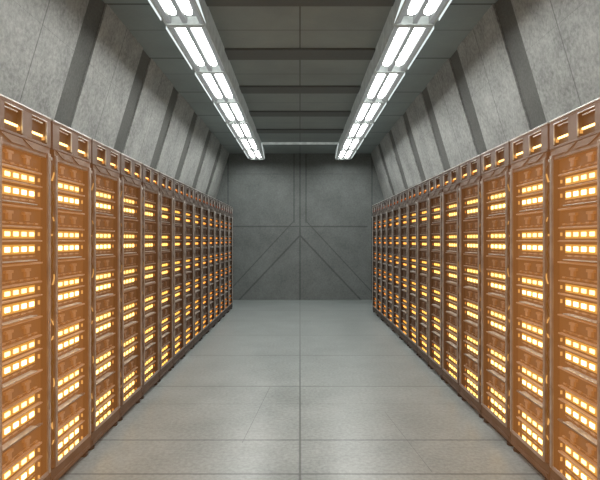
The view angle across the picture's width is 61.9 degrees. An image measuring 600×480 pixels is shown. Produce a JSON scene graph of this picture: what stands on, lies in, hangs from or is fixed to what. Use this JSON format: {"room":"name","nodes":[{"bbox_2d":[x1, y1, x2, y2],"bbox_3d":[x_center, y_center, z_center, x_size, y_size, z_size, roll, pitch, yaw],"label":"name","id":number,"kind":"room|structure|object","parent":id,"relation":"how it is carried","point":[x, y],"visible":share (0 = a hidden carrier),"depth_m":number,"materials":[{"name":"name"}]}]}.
{"room":"server room","nodes":[
{"label":"server room","id":0,"kind":"room"},
{"bbox_2d":[54,0,221,193],"bbox_3d":[-2.218,-0.350,5.035,0.734,4.060,16.470,0,0,0],"label":"wall","id":1,"kind":"structure","parent":0,"point":[95,8],"depth_m":4.82,"materials":[{"name":"concrete"}]},
{"bbox_2d":[0,0,88,119],"bbox_3d":[-2.134,-1.425,3.950,0.543,1.710,1.107,0,0,0],"label":"wall panel","id":2,"kind":"object","parent":1,"relation":"attached to","point":[38,38],"depth_m":4.00,"materials":[{"name":"concrete"}]},
{"bbox_2d":[69,4,142,148],"bbox_3d":[-2.134,-1.425,5.386,0.543,1.710,1.107,0,0,0],"label":"wall panel","id":3,"kind":"object","parent":1,"relation":"attached to","point":[114,59],"depth_m":5.28,"materials":[{"name":"concrete"}]},
{"bbox_2d":[122,58,173,166],"bbox_3d":[-2.134,-1.425,6.824,0.543,1.710,1.107,0,0,0],"label":"wall panel","id":4,"kind":"object","parent":1,"relation":"attached to","point":[156,89],"depth_m":6.73,"materials":[{"name":"concrete"}]},
{"bbox_2d":[155,92,193,177],"bbox_3d":[-2.134,-1.425,8.261,0.543,1.710,1.107,0,0,0],"label":"wall panel","id":5,"kind":"object","parent":1,"relation":"attached to","point":[182,113],"depth_m":8.17,"materials":[{"name":"concrete"}]},
{"bbox_2d":[178,115,208,186],"bbox_3d":[-2.134,-1.425,9.697,0.543,1.710,1.107,0,0,0],"label":"wall panel","id":6,"kind":"object","parent":1,"relation":"attached to","point":[200,130],"depth_m":9.61,"materials":[{"name":"concrete"}]},
{"bbox_2d":[195,132,219,192],"bbox_3d":[-2.134,-1.425,11.134,0.543,1.710,1.107,0,0,0],"label":"wall panel","id":7,"kind":"object","parent":1,"relation":"attached to","point":[212,148],"depth_m":11.05,"materials":[{"name":"concrete"}]},
{"bbox_2d":[207,145,228,198],"bbox_3d":[-2.134,-1.425,12.594,0.543,1.710,1.152,0,0,0],"label":"wall panel","id":8,"kind":"object","parent":1,"relation":"attached to","point":[223,155],"depth_m":12.51,"materials":[{"name":"concrete"}]},
{"bbox_2d":[103,0,496,152],"bbox_3d":[0.000,-2.340,5.035,4.260,0.120,16.470,0,0,0],"label":"ceiling","id":9,"kind":"structure","parent":0,"point":[237,26],"depth_m":6.35,"materials":[{"name":"concrete"}]},
{"bbox_2d":[148,0,205,25],"bbox_3d":[-1.097,-2.159,4.100,0.408,0.242,1.340,0,0,0],"label":"ceiling light","id":10,"kind":"object","parent":9,"relation":"attached to","point":[172,12],"visible":1,"depth_m":4.54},
{"bbox_2d":[196,0,205,22],"bbox_3d":[-0.895,-2.155,4.090,0.004,0.190,1.320,0,0,0],"label":"diffuser","id":11,"kind":"object","parent":10,"relation":"attached to","point":[200,4],"depth_m":4.60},
{"bbox_2d":[166,5,226,72],"bbox_3d":[-1.099,-2.159,5.440,0.404,0.242,1.340,0,0,0],"label":"ceiling light","id":12,"kind":"object","parent":9,"relation":"attached to","point":[202,47],"visible":0.83,"depth_m":5.36,"materials":[{"name":"plastic"}]},
{"bbox_2d":[195,58,239,102],"bbox_3d":[-1.099,-2.159,6.780,0.404,0.242,1.340,0,0,0],"label":"ceiling light","id":13,"kind":"object","parent":9,"relation":"attached to","point":[220,87],"visible":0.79,"depth_m":6.74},
{"bbox_2d":[214,90,248,123],"bbox_3d":[-1.099,-2.159,8.120,0.404,0.242,1.340,0,0,0],"label":"ceiling light","id":14,"kind":"object","parent":9,"relation":"attached to","point":[232,113],"visible":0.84,"depth_m":8.09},
{"bbox_2d":[227,113,255,138],"bbox_3d":[-1.099,-2.159,9.460,0.404,0.242,1.340,0,0,0],"label":"ceiling light","id":15,"kind":"object","parent":9,"relation":"attached to","point":[240,131],"visible":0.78,"depth_m":9.45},
{"bbox_2d":[236,131,260,150],"bbox_3d":[-1.099,-2.159,10.800,0.404,0.242,1.340,0,0,0],"label":"ceiling light","id":16,"kind":"object","parent":9,"relation":"attached to","point":[246,144],"visible":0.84,"depth_m":10.81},
{"bbox_2d":[244,142,264,159],"bbox_3d":[-1.097,-2.159,12.080,0.408,0.242,1.220,0,0,0],"label":"ceiling light","id":17,"kind":"object","parent":9,"relation":"attached to","point":[252,155],"visible":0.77,"depth_m":12.15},
{"bbox_2d":[225,48,374,59],"bbox_3d":[0.000,-2.272,6.105,1.800,0.035,0.330,0,0,0],"label":"trim","id":18,"kind":"structure","parent":9,"relation":"attached to","point":[232,53],"depth_m":6.04,"materials":[{"name":"metal"}]},
{"bbox_2d":[205,0,394,5],"bbox_3d":[0.000,-2.272,4.668,1.800,0.035,0.330,0,0,0],"label":"trim","id":19,"kind":"structure","parent":9,"relation":"attached to","point":[208,2],"depth_m":4.75,"materials":[{"name":"metal"}]},
{"bbox_2d":[239,85,360,93],"bbox_3d":[0.000,-2.272,7.542,1.800,0.035,0.330,0,0,0],"label":"trim","id":20,"kind":"structure","parent":9,"relation":"attached to","point":[245,89],"depth_m":7.49,"materials":[{"name":"metal"}]},
{"bbox_2d":[249,111,350,116],"bbox_3d":[0.000,-2.272,8.979,1.800,0.035,0.330,0,0,0],"label":"ceiling beam","id":21,"kind":"structure","parent":9,"relation":"attached to","point":[252,113],"depth_m":8.91,"materials":[{"name":"metal"}]},
{"bbox_2d":[256,129,343,132],"bbox_3d":[0.000,-2.272,10.416,1.800,0.035,0.330,0,0,0],"label":"trim","id":22,"kind":"structure","parent":9,"relation":"attached to","point":[257,130],"depth_m":10.30,"materials":[{"name":"metal"}]},
{"bbox_2d":[262,142,337,144],"bbox_3d":[0.000,-2.255,11.673,1.760,0.050,0.030,0,0,0],"label":"trim","id":23,"kind":"structure","parent":9,"relation":"attached to","point":[263,143],"depth_m":11.66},
{"bbox_2d":[335,142,355,159],"bbox_3d":[1.097,-2.159,12.080,0.408,0.242,1.220,0,0,0],"label":"ceiling light","id":24,"kind":"object","parent":9,"relation":"attached to","point":[339,155],"visible":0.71,"depth_m":12.15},
{"bbox_2d":[339,131,363,150],"bbox_3d":[1.099,-2.159,10.800,0.404,0.242,1.340,0,0,0],"label":"ceiling light","id":25,"kind":"object","parent":9,"relation":"attached to","point":[344,144],"visible":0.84,"depth_m":10.81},
{"bbox_2d":[344,113,372,138],"bbox_3d":[1.099,-2.159,9.460,0.404,0.242,1.340,0,0,0],"label":"ceiling light","id":26,"kind":"object","parent":9,"relation":"attached to","point":[351,131],"visible":0.7,"depth_m":9.45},
{"bbox_2d":[351,90,385,123],"bbox_3d":[1.099,-2.159,8.120,0.404,0.242,1.340,0,0,0],"label":"ceiling light","id":27,"kind":"object","parent":9,"relation":"attached to","point":[361,113],"visible":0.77,"depth_m":8.09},
{"bbox_2d":[360,58,404,102],"bbox_3d":[1.099,-2.159,6.780,0.404,0.242,1.340,0,0,0],"label":"ceiling light","id":28,"kind":"object","parent":9,"relation":"attached to","point":[375,87],"visible":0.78,"depth_m":6.74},
{"bbox_2d":[373,5,433,72],"bbox_3d":[1.099,-2.159,5.440,0.404,0.242,1.340,0,0,0],"label":"ceiling light","id":29,"kind":"object","parent":9,"relation":"attached to","point":[397,47],"visible":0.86,"depth_m":5.36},
{"bbox_2d":[394,0,451,25],"bbox_3d":[1.097,-2.159,4.100,0.408,0.242,1.340,0,0,0],"label":"ceiling light","id":30,"kind":"object","parent":9,"relation":"attached to","point":[406,12],"visible":1,"depth_m":4.54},
{"bbox_2d":[394,0,403,22],"bbox_3d":[0.895,-2.155,4.090,0.004,0.190,1.320,0,0,0],"label":"diffuser","id":31,"kind":"object","parent":30,"relation":"attached to","point":[398,4],"depth_m":4.60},
{"bbox_2d":[216,153,383,299],"bbox_3d":[0.000,-0.400,13.245,5.400,4.160,0.150,0,0,0],"label":"wall","id":32,"kind":"structure","parent":0,"point":[302,222],"depth_m":13.17,"materials":[{"name":"concrete"}]},
{"bbox_2d":[58,300,544,479],"bbox_3d":[0.000,1.640,5.135,5.200,0.120,16.670,0,0,0],"label":"floor","id":33,"kind":"structure","parent":0,"point":[276,389],"depth_m":4.58,"materials":[{"name":"concrete"}]},
{"bbox_2d":[0,94,51,479],"bbox_3d":[-1.847,0.412,2.829,0.606,2.336,0.593,0,0,0],"label":"rack","id":34,"kind":"object","parent":33,"relation":"on","point":[25,133],"visible":1,"depth_m":2.86,"materials":[{"name":"metal"}]},
{"bbox_2d":[2,449,34,479],"bbox_3d":[-1.593,1.355,2.816,0.003,0.209,0.375,0,0,0],"label":"indicator lights","id":35,"kind":"object","parent":34,"relation":"on","point":[27,458],"depth_m":2.87},
{"bbox_2d":[2,394,34,437],"bbox_3d":[-1.593,0.992,2.816,0.003,0.139,0.375,0,0,0],"label":"indicator lights","id":36,"kind":"object","parent":34,"relation":"on","point":[20,406],"depth_m":2.82},
{"bbox_2d":[2,339,34,376],"bbox_3d":[-1.593,0.665,2.816,0.003,0.139,0.375,0,0,0],"label":"indicator lights","id":37,"kind":"object","parent":34,"relation":"on","point":[26,346],"depth_m":2.82},
{"bbox_2d":[2,285,34,315],"bbox_3d":[-1.593,0.338,2.816,0.003,0.139,0.375,0,0,0],"label":"indicator lights","id":38,"kind":"object","parent":34,"relation":"on","point":[13,292],"depth_m":2.82},
{"bbox_2d":[2,229,34,254],"bbox_3d":[-1.593,0.011,2.816,0.003,0.139,0.375,0,0,0],"label":"indicator lights","id":39,"kind":"object","parent":34,"relation":"on","point":[8,248],"depth_m":2.83},
{"bbox_2d":[2,168,34,198],"bbox_3d":[-1.593,-0.316,2.816,0.003,0.139,0.375,0,0,0],"label":"indicator lights","id":40,"kind":"object","parent":34,"relation":"on","point":[10,190],"depth_m":2.82},
{"bbox_2d":[50,120,91,479],"bbox_3d":[-1.847,0.412,3.429,0.606,2.336,0.593,0,0,0],"label":"rack","id":41,"kind":"object","parent":33,"relation":"on","point":[70,150],"visible":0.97,"depth_m":3.44,"materials":[{"name":"metal"}]},
{"bbox_2d":[58,414,78,460],"bbox_3d":[-1.593,1.355,3.416,0.003,0.209,0.375,0,0,0],"label":"indicator lights","id":42,"kind":"object","parent":41,"relation":"on","point":[64,446],"depth_m":3.43},
{"bbox_2d":[58,368,78,400],"bbox_3d":[-1.593,0.992,3.416,0.003,0.139,0.375,0,0,0],"label":"indicator lights","id":43,"kind":"object","parent":41,"relation":"on","point":[67,378],"depth_m":3.43},
{"bbox_2d":[58,323,78,350],"bbox_3d":[-1.593,0.665,3.416,0.003,0.139,0.375,0,0,0],"label":"indicator lights","id":44,"kind":"object","parent":41,"relation":"on","point":[69,329],"depth_m":3.44},
{"bbox_2d":[58,277,78,301],"bbox_3d":[-1.593,0.338,3.416,0.003,0.139,0.375,0,0,0],"label":"indicator lights","id":45,"kind":"object","parent":41,"relation":"on","point":[71,295],"depth_m":3.44},
{"bbox_2d":[58,231,78,251],"bbox_3d":[-1.593,0.011,3.416,0.003,0.139,0.375,0,0,0],"label":"indicator lights","id":46,"kind":"object","parent":41,"relation":"on","point":[72,245],"depth_m":3.44},
{"bbox_2d":[58,181,78,205],"bbox_3d":[-1.593,-0.316,3.416,0.003,0.139,0.375,0,0,0],"label":"indicator lights","id":47,"kind":"object","parent":41,"relation":"on","point":[64,199],"depth_m":3.44},
{"bbox_2d":[87,139,120,450],"bbox_3d":[-1.847,0.412,4.029,0.606,2.336,0.593,0,0,0],"label":"rack","id":48,"kind":"object","parent":33,"relation":"on","point":[105,160],"visible":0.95,"depth_m":4.06,"materials":[{"name":"metal"}]},
{"bbox_2d":[96,389,110,422],"bbox_3d":[-1.593,1.355,4.016,0.003,0.209,0.375,0,0,0],"label":"indicator lights","id":49,"kind":"object","parent":48,"relation":"on","point":[103,400],"depth_m":4.04},
{"bbox_2d":[96,350,110,375],"bbox_3d":[-1.593,0.992,4.016,0.003,0.139,0.375,0,0,0],"label":"indicator lights","id":50,"kind":"object","parent":48,"relation":"on","point":[103,359],"depth_m":4.04},
{"bbox_2d":[96,311,110,333],"bbox_3d":[-1.593,0.665,4.016,0.003,0.139,0.375,0,0,0],"label":"indicator lights","id":51,"kind":"object","parent":48,"relation":"on","point":[103,318],"depth_m":4.04},
{"bbox_2d":[96,272,110,291],"bbox_3d":[-1.593,0.338,4.016,0.003,0.139,0.375,0,0,0],"label":"indicator lights","id":52,"kind":"object","parent":48,"relation":"on","point":[103,279],"depth_m":4.05},
{"bbox_2d":[96,232,110,249],"bbox_3d":[-1.593,0.011,4.016,0.003,0.139,0.375,0,0,0],"label":"indicator lights","id":53,"kind":"object","parent":48,"relation":"on","point":[103,239],"depth_m":4.05},
{"bbox_2d":[96,191,110,210],"bbox_3d":[-1.593,-0.316,4.016,0.003,0.139,0.375,0,0,0],"label":"indicator lights","id":54,"kind":"object","parent":48,"relation":"on","point":[103,198],"depth_m":4.05},
{"bbox_2d":[118,153,142,420],"bbox_3d":[-1.847,0.412,4.630,0.606,2.336,0.593,0,0,0],"label":"rack","id":55,"kind":"object","parent":33,"relation":"on","point":[130,175],"visible":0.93,"depth_m":4.65,"materials":[{"name":"metal"}]},
{"bbox_2d":[124,371,133,398],"bbox_3d":[-1.593,1.355,4.615,0.003,0.209,0.375,0,0,0],"label":"indicator lights","id":56,"kind":"object","parent":55,"relation":"on","point":[129,376],"depth_m":4.64},
{"bbox_2d":[124,337,133,356],"bbox_3d":[-1.593,0.992,4.615,0.003,0.139,0.375,0,0,0],"label":"indicator lights","id":57,"kind":"object","parent":55,"relation":"on","point":[128,341],"depth_m":4.64},
{"bbox_2d":[124,302,133,320],"bbox_3d":[-1.593,0.665,4.615,0.003,0.139,0.375,0,0,0],"label":"indicator lights","id":58,"kind":"object","parent":55,"relation":"on","point":[128,306],"depth_m":4.64},
{"bbox_2d":[124,268,133,284],"bbox_3d":[-1.593,0.338,4.615,0.003,0.139,0.375,0,0,0],"label":"indicator lights","id":59,"kind":"object","parent":55,"relation":"on","point":[128,272],"depth_m":4.65},
{"bbox_2d":[124,234,133,248],"bbox_3d":[-1.593,0.011,4.615,0.003,0.139,0.375,0,0,0],"label":"indicator lights","id":60,"kind":"object","parent":55,"relation":"on","point":[128,238],"depth_m":4.65},
{"bbox_2d":[124,197,133,213],"bbox_3d":[-1.593,-0.316,4.615,0.003,0.139,0.375,0,0,0],"label":"indicator lights","id":61,"kind":"object","parent":55,"relation":"on","point":[128,201],"depth_m":4.65},
{"bbox_2d":[140,163,159,398],"bbox_3d":[-1.847,0.412,5.229,0.606,2.336,0.593,0,0,0],"label":"rack","id":62,"kind":"object","parent":33,"relation":"on","point":[150,193],"visible":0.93,"depth_m":5.28,"materials":[{"name":"metal"}]},
{"bbox_2d":[145,356,152,378],"bbox_3d":[-1.593,1.355,5.215,0.003,0.209,0.375,0,0,0],"label":"indicator lights","id":63,"kind":"object","parent":62,"relation":"on","point":[149,360],"depth_m":5.25},
{"bbox_2d":[145,325,152,342],"bbox_3d":[-1.593,0.992,5.215,0.003,0.139,0.375,0,0,0],"label":"indicator lights","id":64,"kind":"object","parent":62,"relation":"on","point":[149,328],"depth_m":5.26},
{"bbox_2d":[145,295,152,310],"bbox_3d":[-1.593,0.665,5.215,0.003,0.139,0.375,0,0,0],"label":"indicator lights","id":65,"kind":"object","parent":62,"relation":"on","point":[148,298],"depth_m":5.26},
{"bbox_2d":[157,172,173,381],"bbox_3d":[-1.847,0.412,5.830,0.606,2.336,0.593,0,0,0],"label":"rack","id":66,"kind":"object","parent":33,"relation":"on","point":[166,198],"visible":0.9,"depth_m":5.89,"materials":[{"name":"metal"}]},
{"bbox_2d":[171,178,184,367],"bbox_3d":[-1.847,0.412,6.429,0.606,2.336,0.593,0,0,0],"label":"rack","id":67,"kind":"object","parent":33,"relation":"on","point":[178,187],"visible":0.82,"depth_m":6.52,"materials":[{"name":"metal"}]},
{"bbox_2d":[183,184,193,356],"bbox_3d":[-1.847,0.412,7.029,0.606,2.336,0.593,0,0,0],"label":"rack","id":68,"kind":"object","parent":33,"relation":"on","point":[189,191],"visible":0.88,"depth_m":7.15,"materials":[{"name":"metal"}]},
{"bbox_2d":[192,189,201,346],"bbox_3d":[-1.847,0.412,7.630,0.606,2.336,0.593,0,0,0],"label":"rack","id":69,"kind":"object","parent":33,"relation":"on","point":[197,201],"visible":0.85,"depth_m":7.74,"materials":[{"name":"metal"}]},
{"bbox_2d":[201,192,208,338],"bbox_3d":[-1.847,0.412,8.229,0.606,2.336,0.593,0,0,0],"label":"rack","id":70,"kind":"object","parent":33,"relation":"on","point":[205,198],"visible":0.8,"depth_m":8.35,"materials":[{"name":"metal"}]},
{"bbox_2d":[208,196,214,331],"bbox_3d":[-1.847,0.412,8.829,0.606,2.336,0.593,0,0,0],"label":"rack","id":71,"kind":"object","parent":33,"relation":"on","point":[211,206],"visible":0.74,"depth_m":8.98,"materials":[{"name":"metal"}]},
{"bbox_2d":[214,199,219,325],"bbox_3d":[-1.847,0.412,9.430,0.606,2.336,0.593,0,0,0],"label":"rack","id":72,"kind":"object","parent":33,"relation":"on","point":[217,202],"visible":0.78,"depth_m":9.62,"materials":[{"name":"metal"}]},
{"bbox_2d":[219,201,224,320],"bbox_3d":[-1.847,0.412,10.030,0.606,2.336,0.593,0,0,0],"label":"rack","id":73,"kind":"object","parent":33,"relation":"on","point":[222,205],"visible":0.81,"depth_m":10.22,"materials":[{"name":"metal"}]},
{"bbox_2d":[224,204,228,315],"bbox_3d":[-1.847,0.412,10.630,0.606,2.336,0.593,0,0,0],"label":"rack","id":74,"kind":"object","parent":33,"relation":"on","point":[226,212],"visible":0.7,"depth_m":10.85,"materials":[{"name":"metal"}]},
{"bbox_2d":[228,206,232,311],"bbox_3d":[-1.847,0.412,11.229,0.606,2.336,0.593,0,0,0],"label":"rack","id":75,"kind":"object","parent":33,"relation":"on","point":[230,207],"visible":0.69,"depth_m":11.47,"materials":[{"name":"metal"}]},
{"bbox_2d":[372,204,376,315],"bbox_3d":[1.886,0.412,10.701,0.606,2.336,0.593,0,0,0],"label":"rack","id":76,"kind":"object","parent":33,"relation":"on","point":[374,207],"visible":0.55,"depth_m":10.95,"materials":[{"name":"metal"}]},
{"bbox_2d":[376,202,381,319],"bbox_3d":[1.886,0.412,10.101,0.606,2.336,0.593,0,0,0],"label":"rack","id":77,"kind":"object","parent":33,"relation":"on","point":[378,216],"visible":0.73,"depth_m":10.31,"materials":[{"name":"metal"}]},
{"bbox_2d":[381,199,386,324],"bbox_3d":[1.886,0.412,9.502,0.606,2.336,0.593,0,0,0],"label":"rack","id":78,"kind":"object","parent":33,"relation":"on","point":[384,202],"visible":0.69,"depth_m":9.69,"materials":[{"name":"metal"}]},
{"bbox_2d":[386,196,393,331],"bbox_3d":[1.886,0.412,8.902,0.606,2.336,0.593,0,0,0],"label":"rack","id":79,"kind":"object","parent":33,"relation":"on","point":[389,214],"visible":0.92,"depth_m":9.03,"materials":[{"name":"metal"}]},
{"bbox_2d":[392,193,400,337],"bbox_3d":[1.886,0.412,8.302,0.606,2.336,0.593,0,0,0],"label":"rack","id":80,"kind":"object","parent":33,"relation":"on","point":[396,198],"visible":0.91,"depth_m":8.38,"materials":[{"name":"metal"}]},
{"bbox_2d":[399,189,408,345],"bbox_3d":[1.886,0.412,7.702,0.606,2.336,0.593,0,0,0],"label":"rack","id":81,"kind":"object","parent":33,"relation":"on","point":[403,208],"visible":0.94,"depth_m":7.79,"materials":[{"name":"metal"}]},
{"bbox_2d":[407,185,418,355],"bbox_3d":[1.886,0.412,7.101,0.606,2.336,0.593,0,0,0],"label":"rack","id":82,"kind":"object","parent":33,"relation":"on","point":[412,191],"visible":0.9,"depth_m":7.19,"materials":[{"name":"metal"}]},
{"bbox_2d":[417,179,430,366],"bbox_3d":[1.886,0.412,6.502,0.606,2.336,0.593,0,0,0],"label":"rack","id":83,"kind":"object","parent":33,"relation":"on","point":[423,187],"visible":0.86,"depth_m":6.60,"materials":[{"name":"metal"}]},
{"bbox_2d":[428,173,443,379],"bbox_3d":[1.886,0.412,5.902,0.606,2.336,0.593,0,0,0],"label":"rack","id":84,"kind":"object","parent":33,"relation":"on","point":[435,182],"visible":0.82,"depth_m":5.99,"materials":[{"name":"metal"}]},
{"bbox_2d":[442,165,461,396],"bbox_3d":[1.886,0.412,5.301,0.606,2.336,0.593,0,0,0],"label":"rack","id":85,"kind":"object","parent":33,"relation":"on","point":[450,181],"visible":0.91,"depth_m":5.37,"materials":[{"name":"metal"}]},
{"bbox_2d":[449,355,456,378],"bbox_3d":[1.633,1.355,5.287,0.003,0.209,0.375,0,0,0],"label":"indicator lights","id":86,"kind":"object","parent":85,"relation":"on","point":[452,359],"depth_m":5.31},
{"bbox_2d":[449,325,456,341],"bbox_3d":[1.633,0.992,5.287,0.003,0.139,0.375,0,0,0],"label":"indicator lights","id":87,"kind":"object","parent":85,"relation":"on","point":[452,328],"depth_m":5.31},
{"bbox_2d":[449,294,456,309],"bbox_3d":[1.633,0.665,5.287,0.003,0.139,0.375,0,0,0],"label":"indicator lights","id":88,"kind":"object","parent":85,"relation":"on","point":[452,297],"depth_m":5.31},
{"bbox_2d":[459,154,484,418],"bbox_3d":[1.886,0.412,4.702,0.606,2.336,0.593,0,0,0],"label":"rack","id":89,"kind":"object","parent":33,"relation":"on","point":[470,176],"visible":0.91,"depth_m":4.76,"materials":[{"name":"metal"}]},
{"bbox_2d":[467,369,477,395],"bbox_3d":[1.633,1.355,4.688,0.003,0.209,0.375,0,0,0],"label":"indicator lights","id":90,"kind":"object","parent":89,"relation":"on","point":[472,376],"depth_m":4.71},
{"bbox_2d":[467,335,477,355],"bbox_3d":[1.633,0.992,4.688,0.003,0.139,0.375,0,0,0],"label":"indicator lights","id":91,"kind":"object","parent":89,"relation":"on","point":[472,341],"depth_m":4.71},
{"bbox_2d":[467,301,477,319],"bbox_3d":[1.633,0.665,4.688,0.003,0.139,0.375,0,0,0],"label":"indicator lights","id":92,"kind":"object","parent":89,"relation":"on","point":[472,306],"depth_m":4.72},
{"bbox_2d":[467,268,477,283],"bbox_3d":[1.633,0.338,4.688,0.003,0.139,0.375,0,0,0],"label":"indicator lights","id":93,"kind":"object","parent":89,"relation":"on","point":[472,273],"depth_m":4.73},
{"bbox_2d":[467,234,477,248],"bbox_3d":[1.633,0.011,4.688,0.003,0.139,0.375,0,0,0],"label":"indicator lights","id":94,"kind":"object","parent":89,"relation":"on","point":[472,239],"depth_m":4.73},
{"bbox_2d":[467,198,477,214],"bbox_3d":[1.633,-0.316,4.688,0.003,0.139,0.375,0,0,0],"label":"indicator lights","id":95,"kind":"object","parent":89,"relation":"on","point":[472,203],"depth_m":4.73},
{"bbox_2d":[480,141,513,446],"bbox_3d":[1.886,0.412,4.101,0.606,2.336,0.593,0,0,0],"label":"rack","id":96,"kind":"object","parent":33,"relation":"on","point":[495,162],"visible":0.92,"depth_m":4.14,"materials":[{"name":"metal"}]},
{"bbox_2d":[491,387,504,420],"bbox_3d":[1.633,1.355,4.088,0.003,0.209,0.375,0,0,0],"label":"indicator lights","id":97,"kind":"object","parent":96,"relation":"on","point":[497,396],"depth_m":4.11},
{"bbox_2d":[491,348,504,372],"bbox_3d":[1.633,0.992,4.088,0.003,0.139,0.375,0,0,0],"label":"indicator lights","id":98,"kind":"object","parent":96,"relation":"on","point":[497,356],"depth_m":4.11},
{"bbox_2d":[491,310,504,331],"bbox_3d":[1.633,0.665,4.088,0.003,0.139,0.375,0,0,0],"label":"indicator lights","id":99,"kind":"object","parent":96,"relation":"on","point":[497,316],"depth_m":4.11},
{"bbox_2d":[491,271,504,290],"bbox_3d":[1.633,0.338,4.088,0.003,0.139,0.375,0,0,0],"label":"indicator lights","id":100,"kind":"object","parent":96,"relation":"on","point":[497,277],"depth_m":4.11},
{"bbox_2d":[491,233,504,249],"bbox_3d":[1.633,0.011,4.088,0.003,0.139,0.375,0,0,0],"label":"indicator lights","id":101,"kind":"object","parent":96,"relation":"on","point":[497,239],"depth_m":4.11},
{"bbox_2d":[491,192,504,210],"bbox_3d":[1.633,-0.316,4.088,0.003,0.139,0.375,0,0,0],"label":"indicator lights","id":102,"kind":"object","parent":96,"relation":"on","point":[497,198],"depth_m":4.12},
{"bbox_2d":[509,122,550,479],"bbox_3d":[1.886,0.412,3.502,0.606,2.336,0.593,0,0,0],"label":"rack","id":103,"kind":"object","parent":33,"relation":"on","point":[530,152],"visible":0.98,"depth_m":3.50,"materials":[{"name":"metal"}]},
{"bbox_2d":[522,411,542,455],"bbox_3d":[1.633,1.355,3.487,0.003,0.209,0.375,0,0,0],"label":"indicator lights","id":104,"kind":"object","parent":103,"relation":"on","point":[529,421],"depth_m":3.50},
{"bbox_2d":[522,366,542,397],"bbox_3d":[1.633,0.992,3.487,0.003,0.139,0.375,0,0,0],"label":"indicator lights","id":105,"kind":"object","parent":103,"relation":"on","point":[529,374],"depth_m":3.50},
{"bbox_2d":[522,321,542,348],"bbox_3d":[1.633,0.665,3.487,0.003,0.139,0.375,0,0,0],"label":"indicator lights","id":106,"kind":"object","parent":103,"relation":"on","point":[528,327],"depth_m":3.51},
{"bbox_2d":[522,277,542,300],"bbox_3d":[1.633,0.338,3.487,0.003,0.139,0.375,0,0,0],"label":"indicator lights","id":107,"kind":"object","parent":103,"relation":"on","point":[530,294],"depth_m":3.51},
{"bbox_2d":[522,231,542,251],"bbox_3d":[1.633,0.011,3.487,0.003,0.139,0.375,0,0,0],"label":"indicator lights","id":108,"kind":"object","parent":103,"relation":"on","point":[528,245],"depth_m":3.51},
{"bbox_2d":[522,183,542,205],"bbox_3d":[1.633,-0.316,3.487,0.003,0.139,0.375,0,0,0],"label":"indicator lights","id":109,"kind":"object","parent":103,"relation":"on","point":[528,199],"depth_m":3.51},
{"bbox_2d":[548,97,599,479],"bbox_3d":[1.886,0.412,2.901,0.606,2.336,0.593,0,0,0],"label":"rack","id":110,"kind":"object","parent":33,"relation":"on","point":[574,160],"visible":1,"depth_m":2.93,"materials":[{"name":"metal"}]},
{"bbox_2d":[565,444,596,479],"bbox_3d":[1.633,1.355,2.888,0.003,0.209,0.375,0,0,0],"label":"indicator lights","id":111,"kind":"object","parent":110,"relation":"on","point":[572,453],"depth_m":2.93},
{"bbox_2d":[565,390,596,432],"bbox_3d":[1.633,0.992,2.888,0.003,0.139,0.375,0,0,0],"label":"indicator lights","id":112,"kind":"object","parent":110,"relation":"on","point":[581,403],"depth_m":2.89},
{"bbox_2d":[565,337,596,373],"bbox_3d":[1.633,0.665,2.888,0.003,0.139,0.375,0,0,0],"label":"indicator lights","id":113,"kind":"object","parent":110,"relation":"on","point":[575,344],"depth_m":2.89},
{"bbox_2d":[565,284,596,313],"bbox_3d":[1.633,0.338,2.888,0.003,0.139,0.375,0,0,0],"label":"indicator lights","id":114,"kind":"object","parent":110,"relation":"on","point":[588,291],"depth_m":2.90},
{"bbox_2d":[565,229,596,254],"bbox_3d":[1.633,0.011,2.888,0.003,0.139,0.375,0,0,0],"label":"indicator lights","id":115,"kind":"object","parent":110,"relation":"on","point":[571,248],"depth_m":2.90},
{"bbox_2d":[565,170,596,199],"bbox_3d":[1.633,-0.316,2.888,0.003,0.139,0.375,0,0,0],"label":"indicator lights","id":116,"kind":"object","parent":110,"relation":"on","point":[588,191],"depth_m":2.90},
{"bbox_2d":[378,0,546,194],"bbox_3d":[2.218,-0.350,5.035,0.734,4.060,16.470,0,0,0],"label":"wall","id":117,"kind":"structure","parent":0,"point":[504,8],"depth_m":4.82,"materials":[{"name":"concrete"}]},
{"bbox_2d":[371,145,392,199],"bbox_3d":[2.134,-1.425,12.594,0.543,1.710,1.152,0,0,0],"label":"wall panel","id":118,"kind":"object","parent":117,"relation":"attached to","point":[376,155],"depth_m":12.51,"materials":[{"name":"concrete"}]},
{"bbox_2d":[380,132,405,194],"bbox_3d":[2.134,-1.425,11.134,0.543,1.710,1.107,0,0,0],"label":"wall panel","id":119,"kind":"object","parent":117,"relation":"attached to","point":[387,148],"depth_m":11.05,"materials":[{"name":"concrete"}]},
{"bbox_2d":[391,115,421,187],"bbox_3d":[2.134,-1.425,9.697,0.543,1.710,1.107,0,0,0],"label":"wall panel","id":120,"kind":"object","parent":117,"relation":"attached to","point":[399,130],"depth_m":9.61,"materials":[{"name":"concrete"}]},
{"bbox_2d":[406,92,444,179],"bbox_3d":[2.134,-1.425,8.261,0.543,1.710,1.107,0,0,0],"label":"wall panel","id":121,"kind":"object","parent":117,"relation":"attached to","point":[417,113],"depth_m":8.17,"materials":[{"name":"concrete"}]},
{"bbox_2d":[426,58,477,167],"bbox_3d":[2.134,-1.425,6.824,0.543,1.710,1.107,0,0,0],"label":"wall panel","id":122,"kind":"object","parent":117,"relation":"attached to","point":[443,89],"depth_m":6.73,"materials":[{"name":"concrete"}]},
{"bbox_2d":[457,4,531,150],"bbox_3d":[2.134,-1.425,5.386,0.543,1.710,1.107,0,0,0],"label":"wall panel","id":123,"kind":"object","parent":117,"relation":"attached to","point":[485,59],"depth_m":5.28,"materials":[{"name":"concrete"}]},
{"bbox_2d":[511,0,599,121],"bbox_3d":[2.134,-1.425,3.950,0.543,1.710,1.107,0,0,0],"label":"wall panel","id":124,"kind":"object","parent":117,"relation":"attached to","point":[561,38],"depth_m":4.00,"materials":[{"name":"concrete"}]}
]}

